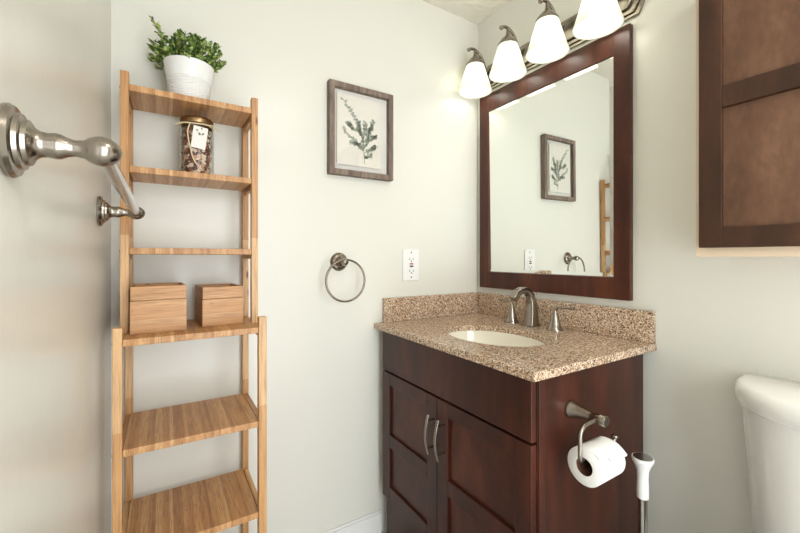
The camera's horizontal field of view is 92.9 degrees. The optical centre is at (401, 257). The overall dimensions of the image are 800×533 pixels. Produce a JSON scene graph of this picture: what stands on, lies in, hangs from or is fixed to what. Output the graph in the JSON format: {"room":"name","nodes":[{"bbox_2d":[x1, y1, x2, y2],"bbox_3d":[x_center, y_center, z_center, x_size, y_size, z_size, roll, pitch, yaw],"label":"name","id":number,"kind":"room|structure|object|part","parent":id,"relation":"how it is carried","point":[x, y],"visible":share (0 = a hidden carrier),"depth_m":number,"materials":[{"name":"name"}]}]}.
{"room":"bathroom","nodes":[
{"label":"bathroom","id":0,"kind":"room"},
{"bbox_2d":[0,0,110,532],"bbox_3d":[-0.264,0.000,0.077,0.100,2.330,2.420,0,0,-32],"label":"wall","id":1,"kind":"structure","parent":0,"point":[55,55],"depth_m":0.56,"materials":[{"name":"white paint"}]},
{"bbox_2d":[0,102,144,225],"bbox_3d":[-0.518,-0.113,0.668,0.093,0.079,0.697,0,0,-32],"label":"towel bar","id":2,"kind":"object","parent":1,"relation":"attached to","point":[22,144],"visible":1,"depth_m":0.39,"materials":[{"name":"silver metal"}]},
{"bbox_3d":[-0.353,-0.116,0.403,0.093,0.073,0.073,0,0,-32],"label":"post","id":3,"kind":"part","parent":2,"relation":"part of","materials":[{"name":"silver metal"}]},
{"bbox_3d":[-0.683,-0.110,0.933,0.093,0.073,0.073,0,0,-32],"label":"post","id":4,"kind":"part","parent":2,"relation":"part of","materials":[{"name":"silver metal"}]},
{"bbox_2d":[111,0,477,532],"bbox_3d":[-0.265,0.000,1.562,1.670,2.330,0.100,0,0,-32],"label":"wall","id":5,"kind":"structure","parent":0,"point":[325,369],"depth_m":1.43,"materials":[{"name":"white paint"}]},
{"bbox_2d":[325,253,365,302],"bbox_3d":[-0.226,0.078,1.482,0.168,0.192,0.074,0,0,-32],"label":"towel ring","id":6,"kind":"object","parent":5,"relation":"attached to","point":[338,261],"visible":1,"depth_m":1.49,"materials":[{"name":"silver metal"}]},
{"bbox_3d":[-0.229,0.018,1.480,0.072,0.072,0.074,0,0,-32],"label":"post","id":7,"kind":"part","parent":6,"relation":"part of","materials":[{"name":"silver metal"}]},
{"bbox_2d":[323,510,380,532],"bbox_3d":[-0.472,1.117,1.365,0.909,0.097,0.014,0,0,-32],"label":"baseboard","id":8,"kind":"structure","parent":5,"relation":"attached to","point":[370,523],"depth_m":1.56,"materials":[{"name":"white paint"}]},
{"bbox_2d":[327,79,392,181],"bbox_3d":[-0.162,-0.505,1.549,0.285,0.363,0.029,0,0,-32],"label":"framed print","id":9,"kind":"object","parent":5,"relation":"attached to","point":[359,119],"visible":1,"depth_m":1.54,"materials":[{"name":"white paper"}]},
{"bbox_2d":[403,249,418,280],"bbox_3d":[0.043,0.034,1.689,0.084,0.140,0.009,0,0,-32],"label":"wall outlet","id":10,"kind":"object","parent":5,"relation":"attached to","point":[410,256],"visible":1,"depth_m":1.69,"materials":[{"name":"white plastic"}]},
{"bbox_2d":[408,256,414,273],"bbox_3d":[0.044,0.034,1.687,0.038,0.080,0.001,0,0,-32],"label":"receptacle","id":11,"kind":"object","parent":10,"relation":"attached to","point":[411,259],"depth_m":1.69,"materials":[{"name":"white plastic"}]},
{"bbox_2d":[422,0,510,24],"bbox_3d":[0.376,-1.215,0.535,1.670,0.100,2.520,0,0,-32],"label":"ceiling","id":12,"kind":"structure","parent":0,"point":[474,11],"depth_m":1.77,"materials":[{"name":"white paint"}]},
{"bbox_2d":[478,0,799,532],"bbox_3d":[1.068,0.000,0.909,0.100,2.330,2.420,0,0,-32],"label":"wall","id":13,"kind":"structure","parent":0,"point":[719,320],"depth_m":1.16,"materials":[{"name":"white paint"}]},
{"bbox_2d":[458,0,644,98],"bbox_3d":[0.518,-0.871,1.518,0.184,0.202,0.770,0,0,-32],"label":"vanity light","id":14,"kind":"object","parent":13,"relation":"attached to","point":[552,40],"visible":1,"depth_m":1.45,"materials":[{"name":"white glass"}]},
{"bbox_3d":[0.343,-0.837,1.772,0.060,0.107,0.060,0,0,-32],"label":"light bulb","id":15,"kind":"part","parent":14,"relation":"part of","materials":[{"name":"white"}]},
{"bbox_3d":[0.343,-0.837,1.772,0.155,0.133,0.155,0,0,-32],"label":"lamp shade","id":16,"kind":"part","parent":14,"relation":"part of","materials":[{"name":"white glass"}]},
{"bbox_3d":[0.359,-0.902,1.782,0.133,0.141,0.028,0,0,-32],"label":"curved arm","id":17,"kind":"part","parent":14,"relation":"part of","materials":[{"name":"silver metal"}]},
{"bbox_3d":[0.448,-0.837,1.603,0.060,0.107,0.060,0,0,-32],"label":"light bulb","id":18,"kind":"part","parent":14,"relation":"part of","materials":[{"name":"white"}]},
{"bbox_3d":[0.448,-0.837,1.603,0.155,0.133,0.155,0,0,-32],"label":"lamp shade","id":19,"kind":"part","parent":14,"relation":"part of","materials":[{"name":"white glass"}]},
{"bbox_3d":[0.465,-0.902,1.613,0.133,0.141,0.028,0,0,-32],"label":"curved arm","id":20,"kind":"part","parent":14,"relation":"part of","materials":[{"name":"silver metal"}]},
{"bbox_3d":[0.551,-0.837,1.438,0.060,0.107,0.060,0,0,-32],"label":"light bulb","id":21,"kind":"part","parent":14,"relation":"part of","materials":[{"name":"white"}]},
{"bbox_3d":[0.568,-0.902,1.449,0.133,0.141,0.028,0,0,-32],"label":"curved arm","id":22,"kind":"part","parent":14,"relation":"part of","materials":[{"name":"silver metal"}]},
{"bbox_3d":[0.551,-0.837,1.438,0.155,0.133,0.155,0,0,-32],"label":"lamp shade","id":23,"kind":"part","parent":14,"relation":"part of","materials":[{"name":"white glass"}]},
{"bbox_3d":[0.655,-0.837,1.271,0.060,0.107,0.060,0,0,-32],"label":"light bulb","id":24,"kind":"part","parent":14,"relation":"part of","materials":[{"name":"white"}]},
{"bbox_3d":[0.655,-0.837,1.271,0.155,0.133,0.155,0,0,-32],"label":"lamp shade","id":25,"kind":"part","parent":14,"relation":"part of","materials":[{"name":"white glass"}]},
{"bbox_2d":[480,23,632,300],"bbox_3d":[0.581,-0.318,1.574,0.020,0.927,0.712,0,0,-32],"label":"wall mirror","id":26,"kind":"object","parent":13,"relation":"attached to","point":[556,140],"visible":0.98,"depth_m":1.48,"materials":[{"name":"brown wood"}]},
{"bbox_2d":[488,56,612,276],"bbox_3d":[0.580,-0.314,1.573,0.012,0.767,0.600,0,0,-32],"label":"mirror glass","id":27,"kind":"object","parent":26,"relation":"attached to","point":[550,143],"depth_m":1.52,"materials":[{"name":"silver mirror"}]},
{"bbox_2d":[696,0,799,256],"bbox_3d":[0.968,-0.398,0.767,0.218,0.794,0.566,0,0,-32],"label":"upper cabinet","id":28,"kind":"object","parent":13,"relation":"attached to","point":[748,51],"visible":1,"depth_m":0.87,"materials":[{"name":"brown wood"}]},
{"bbox_3d":[0.889,-0.573,0.712,0.008,0.334,0.458,0,0,-32],"label":"panel","id":29,"kind":"part","parent":28,"relation":"part of","materials":[{"name":"brown wood"}]},
{"bbox_3d":[0.889,-0.212,0.712,0.008,0.282,0.458,0,0,-32],"label":"panel","id":30,"kind":"part","parent":28,"relation":"part of","materials":[{"name":"brown wood"}]},
{"bbox_3d":[0.376,1.215,0.535,1.670,0.100,2.520,0,0,-32],"label":"floor","id":31,"kind":"structure","parent":0,"visible":0},
{"bbox_2d":[112,70,266,532],"bbox_3d":[-0.607,0.338,1.109,0.355,1.655,0.289,0,0,-32],"label":"ladder shelf","id":32,"kind":"object","parent":31,"relation":"on","point":[215,504],"visible":0.98,"depth_m":1.08,"materials":[{"name":"brown wood"}]},
{"bbox_3d":[-0.678,0.667,0.909,0.019,0.996,0.025,0,0,-32],"label":"leg","id":33,"kind":"part","parent":32,"relation":"part of","materials":[{"name":"brown wood"}]},
{"bbox_3d":[-0.732,-0.142,1.006,0.019,0.695,0.022,0,0,-32],"label":"leg","id":34,"kind":"part","parent":32,"relation":"part of","materials":[{"name":"brown wood"}]},
{"bbox_3d":[-0.746,0.737,1.024,0.013,0.027,0.241,0,0,-32],"label":"rail","id":35,"kind":"part","parent":32,"relation":"part of","materials":[{"name":"brown wood"}]},
{"bbox_3d":[-0.746,0.479,1.024,0.013,0.027,0.241,0,0,-32],"label":"rail","id":36,"kind":"part","parent":32,"relation":"part of","materials":[{"name":"brown wood"}]},
{"bbox_3d":[-0.814,0.341,1.138,0.019,1.648,0.022,0,0,-32],"label":"leg","id":37,"kind":"part","parent":32,"relation":"part of","materials":[{"name":"brown wood"}]},
{"bbox_3d":[-0.773,-0.226,1.072,0.015,0.027,0.132,0,0,-32],"label":"rail","id":38,"kind":"part","parent":32,"relation":"part of","materials":[{"name":"brown wood"}]},
{"bbox_3d":[-0.773,-0.441,1.072,0.015,0.027,0.132,0,0,-32],"label":"rail","id":39,"kind":"part","parent":32,"relation":"part of","materials":[{"name":"brown wood"}]},
{"bbox_2d":[130,282,186,334],"bbox_3d":[-0.676,0.137,1.059,0.126,0.122,0.147,0,0,-34],"label":"box","id":40,"kind":"object","parent":32,"relation":"on","point":[154,307],"visible":1,"depth_m":1.00,"materials":[{"name":"brown wood"}]},
{"bbox_2d":[146,16,226,99],"bbox_3d":[-0.634,-0.584,1.133,0.213,0.253,0.227,0,0,-32],"label":"potted plant","id":41,"kind":"object","parent":32,"relation":"on","point":[188,72],"visible":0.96,"depth_m":1.10,"materials":[{"name":"green plant"}]},
{"bbox_3d":[-0.641,-0.516,1.150,0.135,0.118,0.135,0,0,-32],"label":"pot","id":42,"kind":"part","parent":41,"relation":"part of","materials":[{"name":"white ceramic"}]},
{"bbox_2d":[176,115,219,170],"bbox_3d":[-0.618,-0.329,1.155,0.118,0.174,0.099,0,0,-32],"label":"glass jar","id":43,"kind":"object","parent":32,"relation":"on","point":[202,126],"visible":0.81,"depth_m":1.12,"materials":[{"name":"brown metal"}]},
{"bbox_2d":[181,126,212,173],"bbox_3d":[-0.621,-0.319,1.156,0.086,0.142,0.084,0,0,-32],"label":"potpourri","id":44,"kind":"object","parent":43,"relation":"in","point":[203,158],"visible":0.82,"depth_m":1.13,"materials":[{"name":"brown plant"}]},
{"bbox_3d":[-0.622,-0.407,1.156,0.091,0.018,0.091,0,0,-32],"label":"lid","id":45,"kind":"part","parent":43,"relation":"part of","materials":[{"name":"brown metal"}]},
{"bbox_2d":[195,283,242,326],"bbox_3d":[-0.559,0.141,1.164,0.110,0.112,0.143,0,0,-36],"label":"box","id":46,"kind":"object","parent":32,"relation":"on","point":[215,304],"visible":1,"depth_m":1.11,"materials":[{"name":"brown wood"}]},
{"bbox_3d":[-0.538,0.341,1.310,0.019,1.648,0.022,0,0,-32],"label":"leg","id":47,"kind":"part","parent":32,"relation":"part of","materials":[{"name":"brown wood"}]},
{"bbox_3d":[-0.497,-0.226,1.244,0.015,0.027,0.132,0,0,-32],"label":"rail","id":48,"kind":"part","parent":32,"relation":"part of","materials":[{"name":"brown wood"}]},
{"bbox_3d":[-0.497,-0.441,1.244,0.015,0.027,0.132,0,0,-32],"label":"rail","id":49,"kind":"part","parent":32,"relation":"part of","materials":[{"name":"brown wood"}]},
{"bbox_3d":[-0.468,0.737,1.198,0.015,0.027,0.241,0,0,-32],"label":"rail","id":50,"kind":"part","parent":32,"relation":"part of","materials":[{"name":"brown wood"}]},
{"bbox_3d":[-0.468,0.479,1.198,0.015,0.027,0.241,0,0,-32],"label":"rail","id":51,"kind":"part","parent":32,"relation":"part of","materials":[{"name":"brown wood"}]},
{"bbox_3d":[-0.456,-0.142,1.178,0.019,0.695,0.022,0,0,-32],"label":"leg","id":52,"kind":"part","parent":32,"relation":"part of","materials":[{"name":"brown wood"}]},
{"bbox_3d":[-0.398,0.667,1.085,0.021,0.996,0.025,0,0,-32],"label":"leg","id":53,"kind":"part","parent":32,"relation":"part of","materials":[{"name":"brown wood"}]},
{"bbox_2d":[383,331,642,532],"bbox_3d":[0.329,0.732,1.373,0.573,0.866,0.753,0,0,-32],"label":"vanity cabinet","id":54,"kind":"object","parent":31,"relation":"on","point":[469,446],"visible":0.84,"depth_m":1.12,"materials":[{"name":"brown wood"}]},
{"bbox_3d":[0.031,0.608,1.412,0.008,0.194,0.254,0,0,-32],"label":"panel","id":55,"kind":"part","parent":54,"relation":"part of","materials":[{"name":"brown wood"}]},
{"bbox_3d":[0.031,0.835,1.412,0.008,0.155,0.254,0,0,-32],"label":"panel","id":56,"kind":"part","parent":54,"relation":"part of","materials":[{"name":"brown wood"}]},
{"bbox_3d":[0.028,0.717,1.410,0.020,0.507,0.364,0,0,-32],"label":"door","id":57,"kind":"part","parent":54,"relation":"part of","materials":[{"name":"brown wood"}]},
{"bbox_3d":[0.093,0.580,1.250,0.042,0.132,0.010,0,0,-32],"label":"handle","id":58,"kind":"part","parent":54,"relation":"part of","materials":[{"name":"silver metal"}]},
{"bbox_3d":[0.120,0.580,1.206,0.042,0.132,0.010,0,0,-32],"label":"handle","id":59,"kind":"part","parent":54,"relation":"part of","materials":[{"name":"silver metal"}]},
{"bbox_3d":[0.129,0.380,1.251,0.020,0.152,0.745,0,0,-32],"label":"false drawer","id":60,"kind":"part","parent":54,"relation":"part of","materials":[{"name":"brown wood"}]},
{"bbox_3d":[0.228,0.835,1.095,0.008,0.155,0.274,0,0,-32],"label":"panel","id":61,"kind":"part","parent":54,"relation":"part of","materials":[{"name":"brown wood"}]},
{"bbox_3d":[0.228,0.608,1.095,0.008,0.194,0.274,0,0,-32],"label":"panel","id":62,"kind":"part","parent":54,"relation":"part of","materials":[{"name":"brown wood"}]},
{"bbox_3d":[0.226,0.717,1.094,0.020,0.507,0.376,0,0,-32],"label":"door","id":63,"kind":"part","parent":54,"relation":"part of","materials":[{"name":"brown wood"}]},
{"bbox_2d":[374,292,656,381],"bbox_3d":[0.350,0.236,1.405,0.592,0.125,0.816,0,0,-32],"label":"countertop","id":64,"kind":"structure","parent":54,"relation":"on","point":[592,335],"depth_m":1.34,"materials":[{"name":"stone"}]},
{"bbox_2d":[449,331,543,346],"bbox_3d":[0.328,0.358,1.354,0.327,0.126,0.437,0,0,-32],"label":"basin","id":65,"kind":"object","parent":64,"relation":"in","point":[484,337],"visible":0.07,"depth_m":1.50,"materials":[{"name":"beige ceramic"}]},
{"bbox_2d":[498,298,518,322],"bbox_3d":[0.453,0.227,1.627,0.058,0.095,0.108,0,0,-32],"label":"lever","id":66,"kind":"object","parent":64,"relation":"on","point":[511,317],"visible":1,"depth_m":1.59,"materials":[{"name":"silver metal"}]},
{"bbox_3d":[0.447,0.196,1.635,0.017,0.032,0.087,0,0,-32],"label":"lever arm","id":67,"kind":"part","parent":66,"relation":"part of","materials":[{"name":"silver metal"}]},
{"bbox_2d":[509,287,540,326],"bbox_3d":[0.485,0.196,1.502,0.141,0.158,0.054,0,0,-32],"label":"spout","id":68,"kind":"object","parent":64,"relation":"on","point":[531,317],"visible":1,"depth_m":1.50,"materials":[{"name":"silver metal"}]},
{"bbox_2d":[547,306,574,331],"bbox_3d":[0.591,0.227,1.412,0.058,0.095,0.108,0,0,-32],"label":"lever","id":69,"kind":"object","parent":64,"relation":"on","point":[554,325],"visible":1,"depth_m":1.42,"materials":[{"name":"silver metal"}]},
{"bbox_3d":[0.597,0.196,1.403,0.017,0.032,0.087,0,0,-32],"label":"lever arm","id":70,"kind":"part","parent":69,"relation":"part of","materials":[{"name":"silver metal"}]},
{"bbox_2d":[565,399,617,462],"bbox_3d":[0.475,0.435,0.967,0.163,0.116,0.097,0,0,-32],"label":"toilet roll holder","id":71,"kind":"object","parent":54,"relation":"attached to","point":[573,409],"visible":0.81,"depth_m":0.95,"materials":[{"name":"silver metal"}]},
{"bbox_3d":[0.473,0.401,0.966,0.048,0.048,0.097,0,0,-32],"label":"post","id":72,"kind":"part","parent":71,"relation":"part of","materials":[{"name":"silver metal"}]},
{"bbox_2d":[568,436,626,487],"bbox_3d":[0.483,0.502,0.936,0.100,0.092,0.097,0,0,-32],"label":"toilet roll","id":73,"kind":"object","parent":71,"relation":"on","point":[605,457],"visible":0.97,"depth_m":0.91,"materials":[{"name":"white paper"}]},
{"bbox_3d":[0.489,0.445,0.945,0.163,0.097,0.017,0,0,-32],"label":"arm","id":74,"kind":"part","parent":71,"relation":"part of","materials":[{"name":"silver metal"}]},
{"bbox_2d":[631,452,654,532],"bbox_3d":[0.673,0.860,1.060,0.124,0.608,0.124,0,0,-32],"label":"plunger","id":75,"kind":"object","parent":31,"relation":"on","point":[643,462],"visible":1,"depth_m":1.05,"materials":[{"name":"white plastic"}]},
{"bbox_2d":[734,372,799,532],"bbox_3d":[0.763,0.735,0.624,0.692,0.860,0.514,0,0,-32],"label":"toilet","id":76,"kind":"object","parent":31,"relation":"on","point":[770,405],"visible":1,"depth_m":0.85,"materials":[{"name":"white ceramic"}]},
{"bbox_3d":[0.960,0.333,0.747,0.226,0.056,0.514,0,0,-32],"label":"tank lid","id":77,"kind":"part","parent":76,"relation":"part of","materials":[{"name":"white ceramic"}]},
{"bbox_3d":[0.964,0.564,0.750,0.205,0.403,0.486,0,0,-32],"label":"tank","id":78,"kind":"part","parent":76,"relation":"part of","materials":[{"name":"white ceramic"}]}
]}

